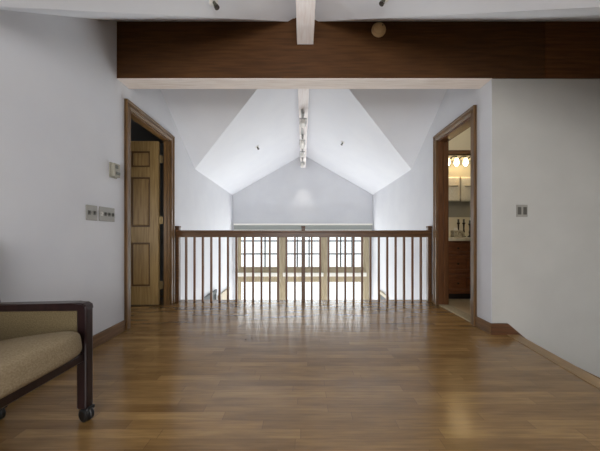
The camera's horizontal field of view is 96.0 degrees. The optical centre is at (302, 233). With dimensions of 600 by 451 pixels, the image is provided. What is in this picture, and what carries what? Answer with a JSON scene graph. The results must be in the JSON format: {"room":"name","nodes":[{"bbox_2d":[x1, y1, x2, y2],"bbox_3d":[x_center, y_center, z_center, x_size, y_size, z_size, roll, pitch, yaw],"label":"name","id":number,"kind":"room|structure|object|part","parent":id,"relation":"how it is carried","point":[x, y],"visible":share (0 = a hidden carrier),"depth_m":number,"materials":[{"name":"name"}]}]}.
{"room":"loft landing","nodes":[
{"label":"loft landing","id":0,"kind":"room"},
{"bbox_2d":[0,10,232,334],"bbox_3d":[-1.655,0.755,2.123,0.066,5.650,9.450,0,0,-2],"label":"wall","id":1,"kind":"structure","parent":0,"point":[62,96],"depth_m":1.89,"materials":[{"name":"paint"}]},
{"bbox_2d":[86,204,96,220],"bbox_3d":[-1.611,-0.163,2.064,0.016,0.115,0.110,0,0,-2],"label":"light switch","id":2,"kind":"object","parent":1,"relation":"attached to","point":[91,210],"visible":1,"depth_m":2.06,"materials":[{"name":"grey plastic"}]},
{"bbox_2d":[99,206,114,221],"bbox_3d":[-1.616,-0.163,2.234,0.016,0.115,0.180,0,0,-2],"label":"light switch","id":3,"kind":"object","parent":1,"relation":"attached to","point":[105,213],"visible":1,"depth_m":2.22,"materials":[{"name":"grey plastic"}]},
{"bbox_2d":[109,162,119,178],"bbox_3d":[-1.603,-0.542,2.306,0.048,0.129,0.090,0,0,0],"label":"thermostat","id":4,"kind":"object","parent":1,"relation":"attached to","point":[114,169],"visible":1,"depth_m":2.27,"materials":[{"name":"beige plastic"}]},
{"bbox_2d":[93,294,175,348],"bbox_3d":[-1.564,0.830,0.525,0.017,0.100,6.150,0,0,-2],"label":"baseboard","id":5,"kind":"structure","parent":1,"relation":"attached to","point":[109,333],"depth_m":2.24,"materials":[{"name":"brown wood"}]},
{"bbox_2d":[124,98,174,329],"bbox_3d":[-2.074,-0.178,2.948,0.948,2.117,0.974,0,0,0],"label":"door","id":6,"kind":"structure","parent":1,"relation":"in","point":[142,159],"depth_m":3.31,"materials":[{"name":"brown wood"}]},
{"bbox_3d":[-1.618,-0.177,2.496,0.032,2.114,0.070,0,0,0],"label":"casing","id":7,"kind":"part","parent":6,"relation":"part of","materials":[{"name":"brown wood"}]},
{"bbox_3d":[-1.994,-0.920,3.330,0.236,0.204,0.024,0,0,0],"label":"panel","id":8,"kind":"part","parent":6,"relation":"part of","materials":[{"name":"brown wood"}]},
{"bbox_3d":[-1.994,-0.393,3.330,0.236,0.619,0.024,0,0,0],"label":"panel","id":9,"kind":"part","parent":6,"relation":"part of","materials":[{"name":"brown wood"}]},
{"bbox_3d":[-1.994,0.375,3.330,0.236,0.544,0.024,0,0,0],"label":"panel","id":10,"kind":"part","parent":6,"relation":"part of","materials":[{"name":"brown wood"}]},
{"bbox_3d":[-1.646,-0.177,3.400,0.030,2.114,0.071,0,0,0],"label":"casing","id":11,"kind":"part","parent":6,"relation":"part of","materials":[{"name":"brown wood"}]},
{"bbox_2d":[204,289,216,299],"bbox_3d":[-1.688,2.320,4.898,0.034,2.480,0.780,0,0,-2],"label":"window","id":12,"kind":"structure","parent":1,"relation":"in","point":[207,297],"depth_m":5.12,"materials":[{"name":"grey glass"}]},
{"bbox_2d":[221,287,229,299],"bbox_3d":[-1.718,1.910,5.883,0.034,1.340,0.890,0,0,-2],"label":"window","id":13,"kind":"structure","parent":1,"relation":"in","point":[224,293],"depth_m":5.93,"materials":[{"name":"white glass"}]},
{"bbox_3d":[-1.728,1.910,5.883,0.011,1.214,0.744,0,0,-2],"label":"pane","id":14,"kind":"part","parent":13,"relation":"part of","materials":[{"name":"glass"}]},
{"bbox_2d":[131,119,163,284],"bbox_3d":[-2.515,-0.370,3.200,1.670,2.500,3.000,0,0,0],"label":"wall","id":15,"kind":"structure","parent":0,"point":[138,132],"depth_m":4.65,"materials":[{"name":"grey paint"}]},
{"bbox_2d":[0,285,599,450],"bbox_3d":[0.150,1.030,1.050,6.900,0.300,7.300,0,0,0],"label":"floor","id":16,"kind":"structure","parent":0,"point":[190,375],"depth_m":1.54,"materials":[{"name":"brown wood"}]},
{"bbox_2d":[0,301,94,422],"bbox_3d":[-1.250,0.446,0.987,0.586,0.868,0.647,0,0,0],"label":"armchair","id":17,"kind":"object","parent":16,"relation":"on","point":[40,341],"visible":1,"depth_m":1.26,"materials":[{"name":"beige fabric"}]},
{"bbox_3d":[-1.248,0.468,1.285,0.387,0.225,0.032,0,0,0],"label":"arm panel","id":18,"kind":"part","parent":17,"relation":"part of","materials":[{"name":"beige fabric"}]},
{"bbox_2d":[0,331,81,398],"bbox_3d":[-1.222,0.515,0.979,0.531,0.191,0.535,0,0,0],"label":"seat cushion","id":19,"kind":"object","parent":17,"relation":"on","point":[27,363],"depth_m":1.01,"materials":[{"name":"beige fabric"}]},
{"bbox_3d":[-1.250,0.344,1.285,0.474,0.042,0.052,0,0,0],"label":"arm rail","id":20,"kind":"part","parent":17,"relation":"part of","materials":[{"name":"brown wood"}]},
{"bbox_3d":[-1.038,0.581,1.285,0.047,0.482,0.044,0,0,0],"label":"leg","id":21,"kind":"part","parent":17,"relation":"part of","materials":[{"name":"brown wood"}]},
{"bbox_2d":[175,226,431,301],"bbox_3d":[0.006,0.388,3.540,3.349,0.985,0.072,0,0,0],"label":"gallery railing","id":22,"kind":"object","parent":16,"relation":"on","point":[179,233],"visible":0.98,"depth_m":3.53,"materials":[{"name":"brown wood"}]},
{"bbox_3d":[-1.640,0.399,3.540,0.048,0.962,0.056,0,0,0],"label":"newel post","id":23,"kind":"part","parent":22,"relation":"part of","materials":[{"name":"brown wood"}]},
{"bbox_3d":[0.004,0.399,3.540,0.048,0.962,0.056,0,0,0],"label":"newel post","id":24,"kind":"part","parent":22,"relation":"part of","materials":[{"name":"brown wood"}]},
{"bbox_3d":[0.007,-0.003,3.540,3.341,0.090,0.072,0,0,0],"label":"handrail","id":25,"kind":"part","parent":22,"relation":"part of","materials":[{"name":"brown wood"}]},
{"bbox_3d":[1.653,0.399,3.540,0.048,0.962,0.056,0,0,0],"label":"newel post","id":26,"kind":"part","parent":22,"relation":"part of","materials":[{"name":"brown wood"}]},
{"bbox_2d":[449,241,470,298],"bbox_3d":[2.390,0.487,3.883,1.120,0.785,0.614,0,0,0],"label":"vanity cabinet","id":27,"kind":"object","parent":16,"relation":"on","point":[459,251],"visible":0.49,"depth_m":3.62,"materials":[{"name":"brown wood"}]},
{"bbox_3d":[2.067,0.190,3.623,0.335,0.140,0.034,0,0,0],"label":"drawer","id":28,"kind":"part","parent":27,"relation":"part of","materials":[{"name":"brown wood"}]},
{"bbox_3d":[2.067,0.398,3.623,0.335,0.235,0.034,0,0,0],"label":"drawer","id":29,"kind":"part","parent":27,"relation":"part of","materials":[{"name":"brown wood"}]},
{"bbox_3d":[2.067,0.657,3.623,0.335,0.245,0.034,0,0,0],"label":"drawer","id":30,"kind":"part","parent":27,"relation":"part of","materials":[{"name":"brown wood"}]},
{"bbox_2d":[449,217,470,240],"bbox_3d":[2.395,-0.084,3.894,1.150,0.353,0.608,0,0,0],"label":"countertop","id":31,"kind":"structure","parent":27,"relation":"on","point":[452,220],"depth_m":4.18,"materials":[{"name":"beige"}]},
{"bbox_2d":[450,228,461,236],"bbox_3d":[2.160,-0.024,3.810,0.110,0.136,0.100,0,0,0],"label":"tissue box","id":32,"kind":"object","parent":31,"relation":"on","point":[453,233],"visible":0.88,"depth_m":3.76,"materials":[{"name":"white"}]},
{"bbox_2d":[467,220,470,236],"bbox_3d":[2.385,-0.075,3.860,0.064,0.240,0.064,0,0,0],"label":"candlestick","id":33,"kind":"object","parent":31,"relation":"on","point":[469,224],"visible":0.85,"depth_m":3.85,"materials":[{"name":"brown metal"}]},
{"bbox_2d":[0,0,599,194],"bbox_3d":[0.630,-1.100,2.090,4.840,1.843,9.480,0,0,0],"label":"ceiling","id":34,"kind":"structure","parent":0,"point":[383,132],"depth_m":3.40,"materials":[{"name":"paint"}]},
{"bbox_2d":[209,0,219,9],"bbox_3d":[-0.604,-1.566,1.836,0.072,0.074,0.064,0,0,0],"label":"sprinkler","id":35,"kind":"object","parent":34,"relation":"attached to","point":[211,2],"visible":1,"depth_m":1.83,"materials":[{"name":"white metal"}]},
{"bbox_2d":[298,89,308,167],"bbox_3d":[0.006,-1.810,4.640,0.128,0.300,4.216,0,0,0],"label":"ridge beam","id":36,"kind":"structure","parent":34,"relation":"attached to","point":[303,94],"depth_m":3.60,"materials":[{"name":"white wood"}]},
{"bbox_2d":[299,110,306,166],"bbox_3d":[-0.010,-1.548,5.038,0.121,0.222,2.925,0,0,-1],"label":"track light","id":37,"kind":"object","parent":36,"relation":"attached to","point":[302,123],"visible":1,"depth_m":4.42,"materials":[{"name":"grey metal"}]},
{"bbox_2d":[296,0,315,43],"bbox_3d":[0.019,-1.788,-0.120,0.142,0.265,4.960,0,0,0],"label":"ridge beam","id":38,"kind":"structure","parent":34,"relation":"attached to","point":[305,9],"depth_m":2.09,"materials":[{"name":"white wood"}]},
{"bbox_2d":[117,18,599,88],"bbox_3d":[0.680,-1.679,2.444,4.620,0.641,0.172,0,0,0],"label":"ceiling beam","id":39,"kind":"structure","parent":34,"relation":"attached to","point":[150,54],"depth_m":2.36,"materials":[{"name":"brown wood"}]},
{"bbox_2d":[371,22,385,37],"bbox_3d":[0.660,-1.780,2.336,0.124,0.124,0.051,0,0,0],"label":"smoke detector","id":40,"kind":"object","parent":39,"relation":"attached to","point":[378,29],"visible":1,"depth_m":2.33,"materials":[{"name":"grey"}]},
{"bbox_2d":[379,0,388,6],"bbox_3d":[0.554,-1.595,1.840,0.072,0.074,0.064,0,0,0],"label":"sprinkler","id":41,"kind":"object","parent":34,"relation":"attached to","point":[381,3],"visible":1,"depth_m":1.84,"materials":[{"name":"white"}]},
{"bbox_2d":[233,157,372,299],"bbox_3d":[0.000,0.755,6.820,3.900,5.650,0.140,0,0,0],"label":"wall","id":42,"kind":"structure","parent":0,"point":[290,194],"depth_m":6.75,"materials":[{"name":"paint"}]},
{"bbox_2d":[238,237,280,299],"bbox_3d":[-1.103,1.520,6.785,1.115,3.320,0.170,0,0,0],"label":"window","id":43,"kind":"structure","parent":42,"relation":"in","point":[240,269],"depth_m":6.74,"materials":[{"name":"brown wood"}]},
{"bbox_2d":[281,237,324,299],"bbox_3d":[0.005,1.520,6.785,1.100,3.320,0.170,0,0,0],"label":"window","id":44,"kind":"structure","parent":42,"relation":"in","point":[283,239],"depth_m":6.74,"materials":[{"name":"brown wood"}]},
{"bbox_2d":[233,224,372,229],"bbox_3d":[0.000,-0.170,6.684,3.420,0.170,0.129,0,0,0],"label":"window valance","id":45,"kind":"object","parent":42,"relation":"attached to","point":[236,226],"visible":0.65,"depth_m":6.64,"materials":[{"name":"grey"}]},
{"bbox_2d":[325,237,368,299],"bbox_3d":[1.107,1.520,6.785,1.105,3.320,0.170,0,0,0],"label":"window","id":46,"kind":"structure","parent":42,"relation":"in","point":[365,239],"depth_m":6.74,"materials":[{"name":"brown wood"}]},
{"bbox_2d":[373,79,491,322],"bbox_3d":[1.760,0.755,4.610,0.120,5.650,4.476,0,0,1],"label":"wall","id":47,"kind":"structure","parent":0,"point":[406,203],"depth_m":3.64,"materials":[{"name":"paint"}]},
{"bbox_2d":[380,290,388,299],"bbox_3d":[1.705,1.915,5.724,0.034,1.330,0.670,0,0,1],"label":"window","id":48,"kind":"structure","parent":47,"relation":"in","point":[382,295],"depth_m":5.74,"materials":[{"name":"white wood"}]},
{"bbox_2d":[433,105,476,325],"bbox_3d":[1.717,-0.176,2.997,0.162,2.113,0.847,0,0,1],"label":"door frame","id":49,"kind":"structure","parent":47,"relation":"in","point":[468,119],"depth_m":3.32,"materials":[{"name":"brown wood"}]},
{"bbox_3d":[1.661,-0.175,3.387,0.030,2.110,0.070,0,0,0],"label":"casing","id":50,"kind":"part","parent":49,"relation":"part of","materials":[{"name":"brown wood"}]},
{"bbox_3d":[1.645,-0.175,2.610,0.031,2.110,0.070,0,0,0],"label":"casing","id":51,"kind":"part","parent":49,"relation":"part of","materials":[{"name":"brown wood"}]},
{"bbox_2d":[431,294,490,334],"bbox_3d":[1.658,0.830,2.980,0.017,0.100,1.240,0,0,1],"label":"baseboard","id":52,"kind":"structure","parent":47,"relation":"attached to","point":[484,325],"depth_m":2.46,"materials":[{"name":"brown wood"}]},
{"bbox_2d":[508,335,599,389],"bbox_3d":[1.760,0.893,1.803,0.100,0.034,1.148,0,0,7],"label":"trim","id":53,"kind":"structure","parent":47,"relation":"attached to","point":[571,368],"depth_m":1.84,"materials":[{"name":"brown wood"}]},
{"bbox_2d":[449,160,470,216],"bbox_3d":[2.700,-0.445,3.375,1.800,2.750,1.770,0,0,0],"label":"wall","id":54,"kind":"structure","parent":0,"point":[456,208],"depth_m":4.20,"materials":[{"name":"beige paint"}]},
{"bbox_2d":[449,155,470,165],"bbox_3d":[2.325,-1.119,4.106,0.750,0.192,0.173,0,0,0],"label":"vanity light","id":55,"kind":"object","parent":54,"relation":"attached to","point":[456,158],"visible":0.56,"depth_m":4.09,"materials":[{"name":"beige glass"}]},
{"bbox_3d":[2.325,-1.177,4.181,0.750,0.075,0.022,0,0,0],"label":"plate","id":56,"kind":"part","parent":55,"relation":"part of","materials":[{"name":"beige"}]},
{"bbox_2d":[449,150,470,154],"bbox_3d":[2.510,-1.256,4.154,1.380,0.045,0.089,0,0,0],"label":"wall shelf","id":57,"kind":"object","parent":54,"relation":"attached to","point":[451,152],"visible":0.16,"depth_m":4.11,"materials":[{"name":"brown wood"}]},
{"bbox_2d":[449,127,470,149],"bbox_3d":[2.675,-1.550,4.197,1.750,0.540,0.006,0,0,0],"label":"wall","id":58,"kind":"structure","parent":54,"relation":"attached to","point":[462,141],"depth_m":4.19,"materials":[{"name":"beige paint"}]},
{"bbox_3d":[2.435,-0.860,4.171,0.632,0.021,0.055,0,0,0],"label":"towel bar","id":59,"kind":"object","parent":54,"relation":"attached to","visible":0},
{"bbox_2d":[449,177,459,200],"bbox_3d":[2.284,-0.687,4.146,0.229,0.374,0.060,0,0,0],"label":"hand towel","id":60,"kind":"object","parent":59,"relation":"hanging from","point":[454,182],"visible":0.6,"depth_m":4.13,"materials":[{"name":"fabric"}]},
{"bbox_2d":[460,177,470,201],"bbox_3d":[2.509,-0.685,4.146,0.183,0.378,0.060,0,0,0],"label":"hand towel","id":61,"kind":"object","parent":59,"relation":"hanging from","point":[465,182],"visible":0.87,"depth_m":4.13,"materials":[{"name":"fabric"}]},
{"bbox_2d":[492,79,599,377],"bbox_3d":[2.354,0.855,2.428,1.391,5.850,0.115,0,0,0],"label":"wall","id":62,"kind":"structure","parent":0,"point":[546,132],"depth_m":2.37,"materials":[{"name":"paint"}]},
{"bbox_2d":[491,323,524,337],"bbox_3d":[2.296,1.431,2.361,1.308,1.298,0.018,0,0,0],"label":"baseboard","id":63,"kind":"structure","parent":62,"relation":"attached to","point":[496,328],"depth_m":2.35,"materials":[{"name":"red wood"}]},
{"bbox_2d":[516,205,527,216],"bbox_3d":[1.919,-0.203,2.365,0.098,0.107,0.010,0,0,0],"label":"light switch","id":64,"kind":"object","parent":62,"relation":"attached to","point":[521,210],"visible":1,"depth_m":2.36,"materials":[{"name":"grey plastic"}]}
]}

